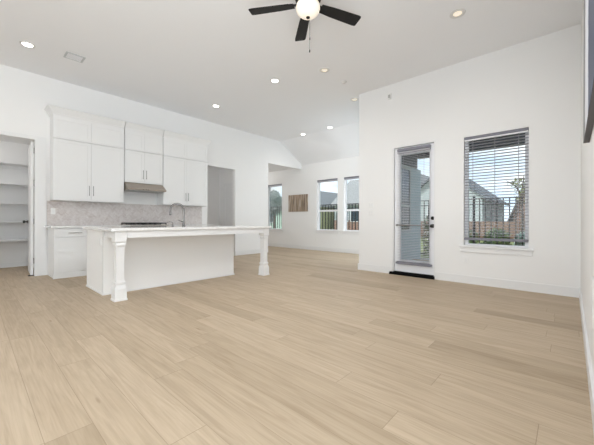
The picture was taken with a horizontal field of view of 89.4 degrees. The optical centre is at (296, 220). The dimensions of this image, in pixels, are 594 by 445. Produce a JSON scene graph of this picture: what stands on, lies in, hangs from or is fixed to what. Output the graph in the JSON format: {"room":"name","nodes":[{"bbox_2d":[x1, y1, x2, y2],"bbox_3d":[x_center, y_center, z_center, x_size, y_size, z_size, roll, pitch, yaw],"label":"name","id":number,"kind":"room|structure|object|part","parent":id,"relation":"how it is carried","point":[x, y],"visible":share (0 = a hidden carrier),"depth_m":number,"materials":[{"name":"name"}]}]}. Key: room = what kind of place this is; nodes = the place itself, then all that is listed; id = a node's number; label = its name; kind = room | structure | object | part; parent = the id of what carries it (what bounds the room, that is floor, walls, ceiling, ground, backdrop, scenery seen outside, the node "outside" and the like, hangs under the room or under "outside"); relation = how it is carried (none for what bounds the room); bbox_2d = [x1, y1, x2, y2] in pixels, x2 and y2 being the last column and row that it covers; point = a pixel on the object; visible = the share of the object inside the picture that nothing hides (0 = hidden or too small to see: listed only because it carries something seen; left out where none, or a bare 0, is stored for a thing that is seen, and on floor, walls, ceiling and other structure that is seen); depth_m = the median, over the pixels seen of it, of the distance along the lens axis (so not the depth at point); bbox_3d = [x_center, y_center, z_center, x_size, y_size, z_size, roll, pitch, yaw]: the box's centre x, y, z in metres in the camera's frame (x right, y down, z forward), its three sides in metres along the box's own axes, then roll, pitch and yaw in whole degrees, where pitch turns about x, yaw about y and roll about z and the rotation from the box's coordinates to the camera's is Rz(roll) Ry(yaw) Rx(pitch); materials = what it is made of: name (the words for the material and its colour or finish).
{"room":"living room","nodes":[
{"label":"living room","id":0,"kind":"room"},
{"bbox_2d":[0,136,33,266],"bbox_3d":[-6.194,-0.394,5.361,1.720,2.800,2.570,0,0,42],"label":"wall","id":1,"kind":"structure","parent":0,"point":[13,150],"depth_m":6.50,"materials":[{"name":"white paint"}]},
{"bbox_2d":[0,161,27,243],"bbox_3d":[-6.619,-0.355,5.718,0.368,1.700,2.275,0,0,42],"label":"pantry shelving","id":2,"kind":"object","parent":1,"relation":"attached to","point":[8,165],"visible":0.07,"depth_m":6.43,"materials":[{"name":"white paint"}]},
{"bbox_3d":[-6.616,-1.194,5.718,0.368,0.022,2.275,0,0,42],"label":"shelf","id":3,"kind":"part","parent":2,"relation":"part of","materials":[{"name":"white paint"}]},
{"bbox_3d":[-6.617,-0.769,5.718,0.368,0.022,2.275,0,0,42],"label":"shelf","id":4,"kind":"part","parent":2,"relation":"part of","materials":[{"name":"white paint"}]},
{"bbox_3d":[-6.619,-0.359,5.718,0.368,0.022,2.275,0,0,42],"label":"shelf","id":5,"kind":"part","parent":2,"relation":"part of","materials":[{"name":"white paint"}]},
{"bbox_3d":[-6.621,0.416,5.718,0.368,0.022,2.275,0,0,42],"label":"shelf","id":6,"kind":"part","parent":2,"relation":"part of","materials":[{"name":"white paint"}]},
{"bbox_2d":[0,261,27,267],"bbox_3d":[-6.739,0.954,5.854,0.016,0.100,2.330,0,0,42],"label":"baseboard","id":7,"kind":"structure","parent":1,"relation":"attached to","point":[13,264],"depth_m":6.50,"materials":[{"name":"white paint"}]},
{"bbox_2d":[0,64,301,274],"bbox_3d":[-5.690,-0.832,4.540,0.130,3.680,17.235,0,0,42],"label":"wall","id":8,"kind":"structure","parent":0,"point":[24,95],"depth_m":7.04,"materials":[{"name":"white paint"}]},
{"bbox_2d":[0,130,46,275],"bbox_3d":[-5.186,-0.266,4.984,0.018,2.550,1.582,0,0,42],"label":"trim","id":9,"kind":"structure","parent":8,"relation":"attached to","point":[40,142],"depth_m":5.49,"materials":[{"name":"white paint"}]},
{"bbox_2d":[23,141,34,275],"bbox_3d":[-5.125,-0.221,5.740,0.810,2.459,0.124,0,0,42],"label":"door","id":10,"kind":"structure","parent":8,"relation":"in","point":[31,150],"depth_m":5.51,"materials":[{"name":"white paint"}]},
{"bbox_3d":[-5.139,-0.706,5.759,0.012,1.230,0.521,0,0,-45],"label":"raised panel","id":11,"kind":"part","parent":10,"relation":"part of","materials":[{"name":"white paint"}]},
{"bbox_3d":[-5.143,0.424,5.759,0.012,0.730,0.521,0,0,-45],"label":"raised panel","id":12,"kind":"part","parent":10,"relation":"part of","materials":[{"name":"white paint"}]},
{"bbox_2d":[44,103,125,202],"bbox_3d":[-4.111,-1.218,5.869,0.406,1.690,1.244,0,0,42],"label":"upper cabinet","id":13,"kind":"object","parent":8,"relation":"attached to","point":[87,149],"visible":1,"depth_m":5.74,"materials":[{"name":"white paint"}]},
{"bbox_3d":[-4.186,-1.703,5.606,0.020,0.369,0.574,0,0,42],"label":"door","id":14,"kind":"part","parent":13,"relation":"part of","materials":[{"name":"white paint"}]},
{"bbox_3d":[-4.189,-0.944,5.606,0.020,1.086,0.574,0,0,42],"label":"door","id":15,"kind":"part","parent":13,"relation":"part of","materials":[{"name":"white paint"}]},
{"bbox_3d":[-4.108,-1.993,5.869,0.406,0.140,1.244,0,0,42],"label":"crown","id":16,"kind":"part","parent":13,"relation":"part of","materials":[{"name":"white paint"}]},
{"bbox_3d":[-3.993,-1.502,5.812,0.034,0.024,1.171,0,0,42],"label":"rail","id":17,"kind":"part","parent":13,"relation":"part of","materials":[{"name":"white paint"}]},
{"bbox_3d":[-3.996,-0.384,5.820,0.024,0.024,1.159,0,0,42],"label":"light rail","id":18,"kind":"part","parent":13,"relation":"part of","materials":[{"name":"white paint"}]},
{"bbox_3d":[-3.797,-1.702,6.033,0.020,0.369,0.574,0,0,42],"label":"door","id":19,"kind":"part","parent":13,"relation":"part of","materials":[{"name":"white paint"}]},
{"bbox_3d":[-3.800,-0.943,6.033,0.020,1.086,0.574,0,0,42],"label":"door","id":20,"kind":"part","parent":13,"relation":"part of","materials":[{"name":"white paint"}]},
{"bbox_2d":[47,201,201,224],"bbox_3d":[-3.581,-0.138,6.750,0.010,0.460,3.175,0,0,42],"label":"backsplash","id":21,"kind":"structure","parent":8,"relation":"attached to","point":[66,212],"depth_m":6.40,"materials":[{"name":"grey tile"}]},
{"bbox_2d":[124,121,163,184],"bbox_3d":[-3.418,-1.435,6.628,0.406,1.252,0.790,0,0,42],"label":"upper cabinet","id":22,"kind":"object","parent":8,"relation":"attached to","point":[143,144],"visible":0.98,"depth_m":6.51,"materials":[{"name":"white paint"}]},
{"bbox_3d":[-3.461,-1.701,6.402,0.020,0.369,0.390,0,0,42],"label":"door","id":23,"kind":"part","parent":22,"relation":"part of","materials":[{"name":"white paint"}]},
{"bbox_3d":[-3.462,-1.161,6.402,0.020,0.648,0.390,0,0,42],"label":"door","id":24,"kind":"part","parent":22,"relation":"part of","materials":[{"name":"white paint"}]},
{"bbox_3d":[-3.325,-1.500,6.543,0.034,0.024,0.790,0,0,42],"label":"rail","id":25,"kind":"part","parent":22,"relation":"part of","materials":[{"name":"white paint"}]},
{"bbox_3d":[-3.331,-0.820,6.547,0.024,0.024,0.790,0,0,42],"label":"light rail","id":26,"kind":"part","parent":22,"relation":"part of","materials":[{"name":"white paint"}]},
{"bbox_3d":[-3.416,-1.990,6.628,0.406,0.140,0.790,0,0,42],"label":"crown","id":27,"kind":"part","parent":22,"relation":"part of","materials":[{"name":"white paint"}]},
{"bbox_3d":[-3.198,-1.160,6.692,0.020,0.648,0.390,0,0,42],"label":"door","id":28,"kind":"part","parent":22,"relation":"part of","materials":[{"name":"white paint"}]},
{"bbox_3d":[-3.196,-1.700,6.692,0.020,0.369,0.390,0,0,42],"label":"door","id":29,"kind":"part","parent":22,"relation":"part of","materials":[{"name":"white paint"}]},
{"bbox_2d":[124,182,165,192],"bbox_3d":[-3.369,-0.718,6.585,0.519,0.170,0.785,0,0,42],"label":"range hood","id":30,"kind":"object","parent":8,"relation":"attached to","point":[129,187],"visible":0.91,"depth_m":6.44,"materials":[{"name":"silver metal"}]},
{"bbox_2d":[157,130,211,206],"bbox_3d":[-2.734,-1.213,7.378,0.406,1.690,1.222,0,0,42],"label":"upper cabinet","id":31,"kind":"object","parent":8,"relation":"attached to","point":[185,157],"visible":1,"depth_m":7.22,"materials":[{"name":"white paint"}]},
{"bbox_3d":[-2.863,-1.699,7.057,0.020,0.369,0.563,0,0,42],"label":"door","id":32,"kind":"part","parent":31,"relation":"part of","materials":[{"name":"white paint"}]},
{"bbox_3d":[-2.865,-0.940,7.057,0.020,1.086,0.563,0,0,42],"label":"door","id":33,"kind":"part","parent":31,"relation":"part of","materials":[{"name":"white paint"}]},
{"bbox_3d":[-2.665,-1.498,7.267,0.034,0.024,1.149,0,0,42],"label":"rail","id":34,"kind":"part","parent":31,"relation":"part of","materials":[{"name":"white paint"}]},
{"bbox_3d":[-2.676,-0.380,7.266,0.024,0.024,1.137,0,0,42],"label":"light rail","id":35,"kind":"part","parent":31,"relation":"part of","materials":[{"name":"white paint"}]},
{"bbox_3d":[-2.731,-1.988,7.378,0.406,0.140,1.222,0,0,42],"label":"crown","id":36,"kind":"part","parent":31,"relation":"part of","materials":[{"name":"white paint"}]},
{"bbox_3d":[-2.481,-1.698,7.475,0.020,0.369,0.563,0,0,42],"label":"door","id":37,"kind":"part","parent":31,"relation":"part of","materials":[{"name":"white paint"}]},
{"bbox_3d":[-2.484,-0.939,7.475,0.020,1.086,0.563,0,0,42],"label":"door","id":38,"kind":"part","parent":31,"relation":"part of","materials":[{"name":"white paint"}]},
{"bbox_2d":[235,248,267,255],"bbox_3d":[-1.360,0.956,9.184,0.016,0.130,1.274,0,0,42],"label":"baseboard","id":39,"kind":"structure","parent":8,"relation":"attached to","point":[255,251],"depth_m":9.03,"materials":[{"name":"white paint"}]},
{"bbox_2d":[207,166,232,224],"bbox_3d":[-2.855,-0.434,8.799,1.420,2.900,2.350,0,0,42],"label":"wall","id":40,"kind":"structure","parent":0,"point":[217,177],"depth_m":9.80,"materials":[{"name":"white paint"}]},
{"bbox_2d":[223,183,232,224],"bbox_3d":[-2.092,-0.086,9.502,0.800,2.210,0.020,0,0,42],"label":"trim","id":41,"kind":"structure","parent":40,"relation":"attached to","point":[227,184],"depth_m":9.73,"materials":[{"name":"white paint"}]},
{"bbox_2d":[225,186,232,224],"bbox_3d":[-2.114,-0.046,9.479,0.620,2.110,0.089,0,0,42],"label":"door","id":42,"kind":"structure","parent":40,"relation":"in","point":[228,189],"depth_m":9.55,"materials":[{"name":"white paint"}]},
{"bbox_2d":[268,164,291,171],"bbox_3d":[-1.827,-0.581,11.371,3.370,3.200,1.935,0,0,42],"label":"wall","id":43,"kind":"structure","parent":0,"point":[271,168],"depth_m":11.15,"materials":[{"name":"white paint"}]},
{"bbox_2d":[0,0,582,164],"bbox_3d":[-1.826,-2.351,1.121,10.420,0.860,17.385,0,0,42],"label":"ceiling","id":44,"kind":"structure","parent":0,"point":[185,57],"depth_m":4.63,"materials":[{"name":"white paint"}]},
{"bbox_2d":[19,41,34,47],"bbox_3d":[-4.083,-2.663,4.544,0.184,0.008,0.184,0,0,42],"label":"recessed light","id":45,"kind":"object","parent":44,"relation":"in","point":[23,43],"visible":1,"depth_m":4.53,"materials":[{"name":"white"}]},
{"bbox_2d":[63,51,85,62],"bbox_3d":[-3.626,-2.662,4.890,0.240,0.008,0.257,0,0,42],"label":"ceiling vent","id":46,"kind":"object","parent":44,"relation":"in","point":[69,55],"visible":1,"depth_m":4.89,"materials":[{"name":"grey metal"}]},
{"bbox_2d":[270,78,279,82],"bbox_3d":[-0.417,-2.651,5.694,0.184,0.008,0.184,0,0,42],"label":"recessed light","id":47,"kind":"object","parent":44,"relation":"in","point":[274,80],"visible":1,"depth_m":5.68,"materials":[{"name":"white"}]},
{"bbox_2d":[248,0,360,52],"bbox_3d":[0.137,-2.281,3.220,1.254,0.746,1.285,0,0,42],"label":"ceiling fan","id":48,"kind":"object","parent":44,"relation":"hanging from","point":[307,10],"visible":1,"depth_m":3.34,"materials":[{"name":"black wood"}]},
{"bbox_3d":[-0.280,-2.347,3.331,0.505,0.036,0.140,0,0,11],"label":"blade","id":49,"kind":"part","parent":48,"relation":"part of","materials":[{"name":"black wood"}]},
{"bbox_3d":[0.070,-2.346,3.657,0.140,0.036,0.505,0,0,-7],"label":"blade","id":50,"kind":"part","parent":48,"relation":"part of","materials":[{"name":"black wood"}]},
{"bbox_3d":[0.120,-2.277,3.253,0.259,0.145,0.259,0,0,42],"label":"light globe","id":51,"kind":"part","parent":48,"relation":"part of","materials":[{"name":"white glass"}]},
{"bbox_3d":[0.489,-2.345,3.425,0.505,0.036,0.140,0,0,-25],"label":"blade","id":52,"kind":"part","parent":48,"relation":"part of","materials":[{"name":"black wood"}]},
{"bbox_2d":[319,67,329,72],"bbox_3d":[0.484,-2.649,5.285,0.184,0.008,0.184,0,0,42],"label":"recessed light","id":53,"kind":"object","parent":44,"relation":"in","point":[324,69],"visible":1,"depth_m":5.29,"materials":[{"name":"white"}]},
{"bbox_2d":[449,8,465,18],"bbox_3d":[2.052,-2.644,3.835,0.184,0.008,0.184,0,0,42],"label":"recessed light","id":54,"kind":"object","parent":44,"relation":"in","point":[457,13],"visible":1,"depth_m":3.83,"materials":[{"name":"white"}]},
{"bbox_2d":[0,246,593,444],"bbox_3d":[-3.129,1.075,2.212,13.800,0.120,17.255,0,0,42],"label":"floor","id":55,"kind":"structure","parent":0,"point":[318,349],"depth_m":2.19,"materials":[{"name":"brown wood"}]},
{"bbox_2d":[48,228,86,278],"bbox_3d":[-4.207,0.571,5.583,0.656,0.882,0.609,0,0,42],"label":"base cabinet","id":56,"kind":"object","parent":55,"relation":"on","point":[67,247],"visible":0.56,"depth_m":5.34,"materials":[{"name":"white paint"}]},
{"bbox_3d":[-4.225,0.962,5.599,0.611,0.100,0.609,0,0,42],"label":"moulding","id":57,"kind":"part","parent":56,"relation":"part of","materials":[{"name":"white paint"}]},
{"bbox_3d":[-3.991,0.216,5.397,0.020,0.143,0.587,0,0,42],"label":"drawer","id":58,"kind":"part","parent":56,"relation":"part of","materials":[{"name":"white paint"}]},
{"bbox_3d":[-3.993,0.599,5.396,0.020,0.603,0.584,0,0,42],"label":"door","id":59,"kind":"part","parent":56,"relation":"part of","materials":[{"name":"white paint"}]},
{"bbox_2d":[45,225,129,227],"bbox_3d":[-4.016,0.111,5.794,0.653,0.036,1.237,0,0,42],"label":"countertop","id":60,"kind":"structure","parent":56,"relation":"on","point":[46,226],"depth_m":5.56,"materials":[{"name":"stone"}]},
{"bbox_2d":[121,222,167,225],"bbox_3d":[-3.318,0.504,6.521,0.669,0.922,0.771,0,0,42],"label":"range cooker","id":61,"kind":"object","parent":55,"relation":"on","point":[134,223],"visible":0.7,"depth_m":6.41,"materials":[{"name":"silver metal"}]},
{"bbox_2d":[130,224,167,225],"bbox_3d":[-3.331,0.098,6.535,0.630,0.023,0.771,0,0,42],"label":"cooktop","id":62,"kind":"object","parent":61,"relation":"in","point":[130,224],"depth_m":6.40,"materials":[{"name":"silver metal"}]},
{"bbox_2d":[86,228,269,301],"bbox_3d":[-1.913,0.578,5.174,1.399,0.882,2.609,0,0,42],"label":"kitchen island","id":63,"kind":"object","parent":55,"relation":"on","point":[118,262],"visible":0.92,"depth_m":4.59,"materials":[{"name":"white paint"}]},
{"bbox_3d":[-2.280,0.577,3.846,0.152,0.882,0.152,0,0,42],"label":"leg","id":64,"kind":"part","parent":63,"relation":"part of","materials":[{"name":"white paint"}]},
{"bbox_3d":[-2.225,1.007,5.156,0.857,0.022,2.164,0,0,42],"label":"shoe moulding","id":65,"kind":"part","parent":63,"relation":"part of","materials":[{"name":"white paint"}]},
{"bbox_2d":[82,225,270,230],"bbox_3d":[-1.909,0.116,5.163,1.420,0.038,2.675,0,0,42],"label":"island countertop","id":66,"kind":"structure","parent":63,"relation":"on","point":[186,227],"depth_m":4.52,"materials":[{"name":"stone"}]},
{"bbox_2d":[169,203,184,225],"bbox_3d":[-2.158,-0.112,5.409,0.271,0.418,0.088,0,0,-19],"label":"kitchen faucet","id":67,"kind":"object","parent":66,"relation":"on","point":[172,205],"visible":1,"depth_m":5.43,"materials":[{"name":"silver metal"}]},
{"bbox_3d":[-2.170,-0.166,5.425,0.255,0.309,0.030,0,0,-15],"label":"spout","id":68,"kind":"part","parent":67,"relation":"part of","materials":[{"name":"silver metal"}]},
{"bbox_3d":[-0.624,0.582,5.661,0.152,0.882,0.152,0,0,42],"label":"leg","id":69,"kind":"part","parent":63,"relation":"part of","materials":[{"name":"white paint"}]},
{"bbox_3d":[-2.865,0.575,7.055,0.657,0.882,0.615,0,0,42],"label":"base cabinet","id":70,"kind":"object","parent":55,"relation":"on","visible":0},
{"bbox_2d":[168,224,214,225],"bbox_3d":[-2.653,0.115,7.288,0.653,0.036,1.247,0,0,42],"label":"countertop","id":71,"kind":"structure","parent":70,"relation":"on","point":[174,224],"depth_m":7.45,"materials":[{"name":"stone"}]},
{"bbox_2d":[268,156,358,249],"bbox_3d":[0.423,-0.814,10.729,7.560,3.680,0.150,0,0,42],"label":"wall","id":72,"kind":"structure","parent":0,"point":[298,228],"depth_m":10.58,"materials":[{"name":"white paint"}]},
{"bbox_2d":[268,184,281,186],"bbox_3d":[-0.876,-1.384,11.855,0.848,0.082,0.051,0,0,42],"label":"raised blind","id":73,"kind":"object","parent":72,"relation":"attached to","point":[274,185],"visible":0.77,"depth_m":11.82,"materials":[{"name":"grey plastic"}]},
{"bbox_2d":[268,187,282,231],"bbox_3d":[-0.867,-0.488,11.868,0.980,1.880,0.165,0,0,42],"label":"window","id":74,"kind":"structure","parent":72,"relation":"in","point":[269,188],"depth_m":12.13,"materials":[{"name":"white plastic"}]},
{"bbox_3d":[-0.831,-0.531,11.907,0.760,1.692,0.005,0,0,42],"label":"pane","id":75,"kind":"part","parent":74,"relation":"part of","materials":[{"name":"clear glass"}]},
{"bbox_3d":[-0.831,-0.542,11.907,0.860,1.770,0.060,0,0,42],"label":"frame","id":76,"kind":"part","parent":74,"relation":"part of","materials":[{"name":"white plastic"}]},
{"bbox_2d":[288,194,307,211],"bbox_3d":[0.033,-0.636,10.962,0.936,0.618,0.029,0,0,42],"label":"art","id":77,"kind":"object","parent":72,"relation":"attached to","point":[296,203],"visible":1,"depth_m":10.92},
{"bbox_2d":[315,183,338,233],"bbox_3d":[1.039,-0.477,10.130,0.978,1.830,0.165,0,0,42],"label":"window","id":78,"kind":"structure","parent":72,"relation":"in","point":[324,231],"depth_m":10.29,"materials":[{"name":"white plastic"}]},
{"bbox_3d":[1.073,-0.334,10.169,0.758,0.060,0.050,0,0,42],"label":"meeting rail","id":79,"kind":"part","parent":78,"relation":"part of","materials":[{"name":"white plastic"}]},
{"bbox_2d":[317,178,337,182],"bbox_3d":[1.029,-1.348,10.117,0.846,0.082,0.051,0,0,42],"label":"raised blind","id":80,"kind":"object","parent":72,"relation":"attached to","point":[335,179],"visible":1,"depth_m":10.09,"materials":[{"name":"grey plastic"}]},
{"bbox_2d":[341,180,358,234],"bbox_3d":[1.847,-0.474,9.392,0.978,1.830,0.165,0,0,42],"label":"window","id":81,"kind":"structure","parent":72,"relation":"in","point":[350,232],"depth_m":9.66,"materials":[{"name":"white plastic"}]},
{"bbox_2d":[344,176,358,179],"bbox_3d":[1.838,-1.345,9.379,0.846,0.082,0.051,0,0,42],"label":"raised blind","id":82,"kind":"object","parent":72,"relation":"attached to","point":[353,177],"visible":0.59,"depth_m":9.46,"materials":[{"name":"grey plastic"}]},
{"bbox_2d":[359,24,580,287],"bbox_3d":[3.717,-0.804,4.212,6.390,3.680,0.150,0,0,42],"label":"wall","id":83,"kind":"structure","parent":0,"point":[535,84],"depth_m":4.74,"materials":[{"name":"white paint"}]},
{"bbox_2d":[368,202,373,207],"bbox_3d":[1.508,-0.317,6.118,0.118,0.114,0.008,0,0,42],"label":"light switch","id":84,"kind":"object","parent":83,"relation":"attached to","point":[370,204],"visible":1,"depth_m":6.11,"materials":[{"name":"white plastic"}]},
{"bbox_2d":[368,210,373,215],"bbox_3d":[1.508,-0.157,6.118,0.118,0.114,0.008,0,0,42],"label":"light switch","id":85,"kind":"object","parent":83,"relation":"attached to","point":[370,212],"visible":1,"depth_m":6.11,"materials":[{"name":"white plastic"}]},
{"bbox_2d":[389,141,434,279],"bbox_3d":[2.151,-0.191,5.592,0.835,2.445,0.200,0,0,42],"label":"door","id":86,"kind":"structure","parent":83,"relation":"in","point":[398,269],"depth_m":5.58,"materials":[{"name":"white paint"}]},
{"bbox_2d":[396,144,431,266],"bbox_3d":[2.145,-0.265,5.532,0.658,2.183,0.054,0,0,42],"label":"door blind","id":87,"kind":"object","parent":86,"relation":"attached to","point":[421,148],"visible":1,"depth_m":5.51,"materials":[{"name":"grey plastic"}]},
{"bbox_3d":[2.145,0.798,5.536,0.605,0.057,0.038,0,0,42],"label":"rail","id":88,"kind":"part","parent":87,"relation":"part of","materials":[{"name":"grey"}]},
{"bbox_3d":[2.173,-0.248,5.551,0.597,2.050,0.010,0,0,42],"label":"lite frame","id":89,"kind":"part","parent":86,"relation":"part of","materials":[{"name":"white paint"}]},
{"bbox_2d":[268,243,578,297],"bbox_3d":[0.752,0.962,8.555,10.584,0.130,2.611,0,0,42],"label":"baseboard","id":90,"kind":"structure","parent":83,"relation":"attached to","point":[500,283],"depth_m":4.81,"materials":[{"name":"white paint"}]},
{"bbox_2d":[459,132,533,255],"bbox_3d":[3.114,-0.429,4.723,0.977,1.897,0.165,0,0,42],"label":"window","id":91,"kind":"structure","parent":83,"relation":"in","point":[474,248],"depth_m":4.64,"materials":[{"name":"white plastic"}]},
{"bbox_2d":[464,127,528,241],"bbox_3d":[3.101,-0.527,4.708,0.845,1.694,0.066,0,0,42],"label":"window blind","id":92,"kind":"object","parent":91,"relation":"attached to","point":[526,129],"visible":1,"depth_m":4.67,"materials":[{"name":"grey plastic"}]},
{"bbox_3d":[3.103,-0.515,4.710,0.005,1.590,0.059,0,0,42],"label":"ladder cord","id":93,"kind":"part","parent":92,"relation":"part of","materials":[{"name":"white fabric"}]},
{"bbox_3d":[3.100,0.299,4.710,0.845,0.040,0.054,0,0,42],"label":"rail","id":94,"kind":"part","parent":92,"relation":"part of","materials":[{"name":"grey plastic"}]},
{"bbox_3d":[3.328,-0.515,4.505,0.005,1.590,0.059,0,0,42],"label":"ladder cord","id":95,"kind":"part","parent":92,"relation":"part of","materials":[{"name":"white fabric"}]},
{"bbox_3d":[3.092,0.421,4.701,0.977,0.040,0.105,0,0,42],"label":"sill","id":96,"kind":"part","parent":91,"relation":"part of","materials":[{"name":"white paint"}]},
{"bbox_2d":[581,0,593,375],"bbox_3d":[2.311,-0.808,2.286,0.130,3.680,4.590,0,0,42],"label":"wall","id":97,"kind":"structure","parent":0,"point":[587,149],"depth_m":2.44,"materials":[{"name":"white paint"}]},
{"bbox_2d":[579,288,593,432],"bbox_3d":[2.252,0.967,2.335,0.016,0.130,4.590,0,0,42],"label":"baseboard","id":98,"kind":"structure","parent":97,"relation":"attached to","point":[590,376],"depth_m":1.98,"materials":[{"name":"white paint"}]},
{"bbox_2d":[583,0,593,142],"bbox_3d":[1.477,-1.194,1.492,0.032,1.252,1.890,0,0,42],"label":"canvas painting","id":99,"kind":"object","parent":97,"relation":"attached to","point":[588,73],"visible":1,"depth_m":1.66,"materials":[{"name":"grey"}]},
{"bbox_2d":[591,276,593,327],"bbox_3d":[1.664,0.449,1.684,0.008,0.264,0.223,0,0,42],"label":"wall outlet","id":100,"kind":"object","parent":97,"relation":"attached to","point":[592,279],"visible":1,"depth_m":1.68,"materials":[{"name":"white plastic"}]},
{"bbox_3d":[4.918,-2.000,5.191,6.540,0.120,2.910,0,0,42],"label":"porch roof","id":101,"kind":"structure","parent":0,"visible":0},
{"bbox_2d":[402,133,524,168],"bbox_3d":[4.877,-1.675,5.132,6.520,0.530,2.750,0,0,42],"label":"beam","id":102,"kind":"structure","parent":101,"relation":"attached to","point":[428,153],"depth_m":7.11,"materials":[{"name":"grey paint"}]},
{"bbox_3d":[2.286,-0.808,7.273,0.150,3.680,2.445,0,0,42],"label":"wall","id":103,"kind":"structure","parent":0,"visible":0},
{"bbox_2d":[401,166,410,231],"bbox_3d":[2.669,-0.537,7.530,0.029,1.660,0.920,0,0,42],"label":"window","id":104,"kind":"structure","parent":103,"relation":"in","point":[407,168],"depth_m":7.68,"materials":[{"name":"grey glass"}]},
{"bbox_2d":[401,164,420,259],"bbox_3d":[2.425,-0.093,7.450,0.220,2.650,2.895,0,0,42],"label":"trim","id":105,"kind":"structure","parent":103,"relation":"attached to","point":[412,169],"depth_m":8.11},
{"label":"outside","id":106,"kind":"structure","parent":0,"visible":0},
{"bbox_2d":[421,238,514,257],"bbox_3d":[25.729,1.439,43.044,100.000,0.230,81.715,0,0,42],"label":"lawn","id":107,"kind":"structure","parent":106,"point":[513,243],"depth_m":16.71,"materials":[{"name":"green plant"}]},
{"bbox_2d":[271,190,281,227],"bbox_3d":[-1.732,-0.581,23.247,1.244,3.652,1.278,0,0,42],"label":"tree","id":108,"kind":"object","parent":107,"relation":"on","point":[276,203],"visible":0.66,"depth_m":23.01,"materials":[{"name":"green plant"}]},
{"bbox_2d":[272,199,320,228],"bbox_3d":[-2.347,-0.587,31.922,8.200,3.710,5.800,0,0,42],"label":"house","id":109,"kind":"structure","parent":107,"relation":"on","point":[277,199],"depth_m":27.97,"materials":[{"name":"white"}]},
{"bbox_2d":[320,191,336,229],"bbox_3d":[4.009,-1.268,40.000,4.400,5.110,8.200,0,0,42],"label":"house","id":110,"kind":"structure","parent":107,"relation":"on","point":[326,198],"depth_m":37.39,"materials":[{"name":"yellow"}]},
{"bbox_2d":[330,180,358,229],"bbox_3d":[9.106,-2.002,37.721,5.700,6.610,8.800,0,0,42],"label":"house","id":111,"kind":"structure","parent":107,"relation":"on","point":[353,185],"depth_m":35.43,"materials":[{"name":"grey"}]},
{"bbox_3d":[6.715,-0.554,34.362,1.260,1.260,0.020,0,0,42],"label":"pane","id":112,"kind":"part","parent":111,"relation":"part of","materials":[{"name":"grey"}]},
{"bbox_2d":[271,196,524,255],"bbox_3d":[2.791,0.254,11.666,16.860,2.000,0.060,0,0,42],"label":"iron fence","id":113,"kind":"object","parent":107,"relation":"on","point":[497,198],"visible":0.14,"depth_m":9.22,"materials":[{"name":"black metal"}]},
{"bbox_3d":[-0.755,0.240,14.901,2.340,1.885,0.036,0,0,42],"label":"picket panel","id":114,"kind":"part","parent":113,"relation":"part of","materials":[{"name":"black metal"}]},
{"bbox_3d":[1.018,0.246,13.284,2.340,1.885,0.036,0,0,42],"label":"picket panel","id":115,"kind":"part","parent":113,"relation":"part of","materials":[{"name":"black metal"}]},
{"bbox_3d":[2.791,0.251,11.666,2.340,1.885,0.036,0,0,42],"label":"picket panel","id":116,"kind":"part","parent":113,"relation":"part of","materials":[{"name":"black metal"}]},
{"bbox_3d":[4.564,0.257,10.049,2.340,1.885,0.036,0,0,42],"label":"picket panel","id":117,"kind":"part","parent":113,"relation":"part of","materials":[{"name":"black metal"}]},
{"bbox_3d":[5.451,0.262,9.240,0.060,2.000,0.060,0,0,42],"label":"post","id":118,"kind":"part","parent":113,"relation":"part of","materials":[{"name":"black metal"}]},
{"bbox_3d":[6.337,0.262,8.431,2.340,1.885,0.036,0,0,42],"label":"picket panel","id":119,"kind":"part","parent":113,"relation":"part of","materials":[{"name":"black metal"}]},
{"bbox_2d":[421,215,428,255],"bbox_3d":[4.070,0.460,8.995,0.707,1.600,0.572,0,0,42],"label":"shrub","id":120,"kind":"object","parent":107,"relation":"on","point":[427,227],"visible":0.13,"depth_m":9.06,"materials":[{"name":"green plant"}]},
{"bbox_2d":[421,174,428,183],"bbox_3d":[14.296,-2.186,35.694,4.600,7.010,8.700,0,0,42],"label":"house","id":121,"kind":"structure","parent":107,"relation":"on","point":[424,176],"depth_m":36.58,"materials":[{"name":"grey"}]},
{"bbox_2d":[421,178,508,228],"bbox_3d":[15.172,-1.484,28.125,6.500,5.610,10.700,0,0,42],"label":"house","id":122,"kind":"structure","parent":107,"relation":"on","point":[482,207],"depth_m":24.81,"materials":[{"name":"grey"}]},
{"bbox_2d":[421,221,524,238],"bbox_3d":[12.025,0.672,18.889,8.310,1.220,0.160,0,0,42],"label":"fence","id":123,"kind":"object","parent":107,"relation":"on","point":[482,224],"visible":0.09,"depth_m":18.86,"materials":[{"name":"brown wood"}]},
{"bbox_2d":[469,230,478,243],"bbox_3d":[7.424,0.811,13.022,1.049,0.950,0.868,0,0,22],"label":"shrub","id":124,"kind":"object","parent":107,"relation":"on","point":[470,241],"visible":0.13,"depth_m":12.82,"materials":[{"name":"green plant"}]},
{"bbox_2d":[483,227,510,244],"bbox_3d":[8.406,0.785,12.628,0.928,1.045,0.962,0,0,-9],"label":"shrub","id":125,"kind":"object","parent":107,"relation":"on","point":[500,235],"visible":0.44,"depth_m":12.46,"materials":[{"name":"green plant"}]},
{"bbox_2d":[507,176,524,245],"bbox_3d":[11.398,-0.529,15.309,1.215,3.624,0.845,0,0,42],"label":"tree","id":126,"kind":"object","parent":107,"relation":"on","point":[513,183],"visible":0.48,"depth_m":15.23,"materials":[{"name":"green plant"}]},
{"bbox_2d":[507,185,524,220],"bbox_3d":[20.384,-2.668,23.373,5.400,8.010,10.700,0,0,42],"label":"house","id":127,"kind":"structure","parent":107,"relation":"on","point":[518,200],"depth_m":21.03,"materials":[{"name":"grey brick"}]},
{"bbox_2d":[514,232,524,245],"bbox_3d":[9.053,0.857,11.776,0.928,0.960,0.867,0,0,42],"label":"shrub","id":128,"kind":"object","parent":107,"relation":"on","point":[520,235],"visible":0.1,"depth_m":11.83,"materials":[{"name":"green plant"}]}
]}

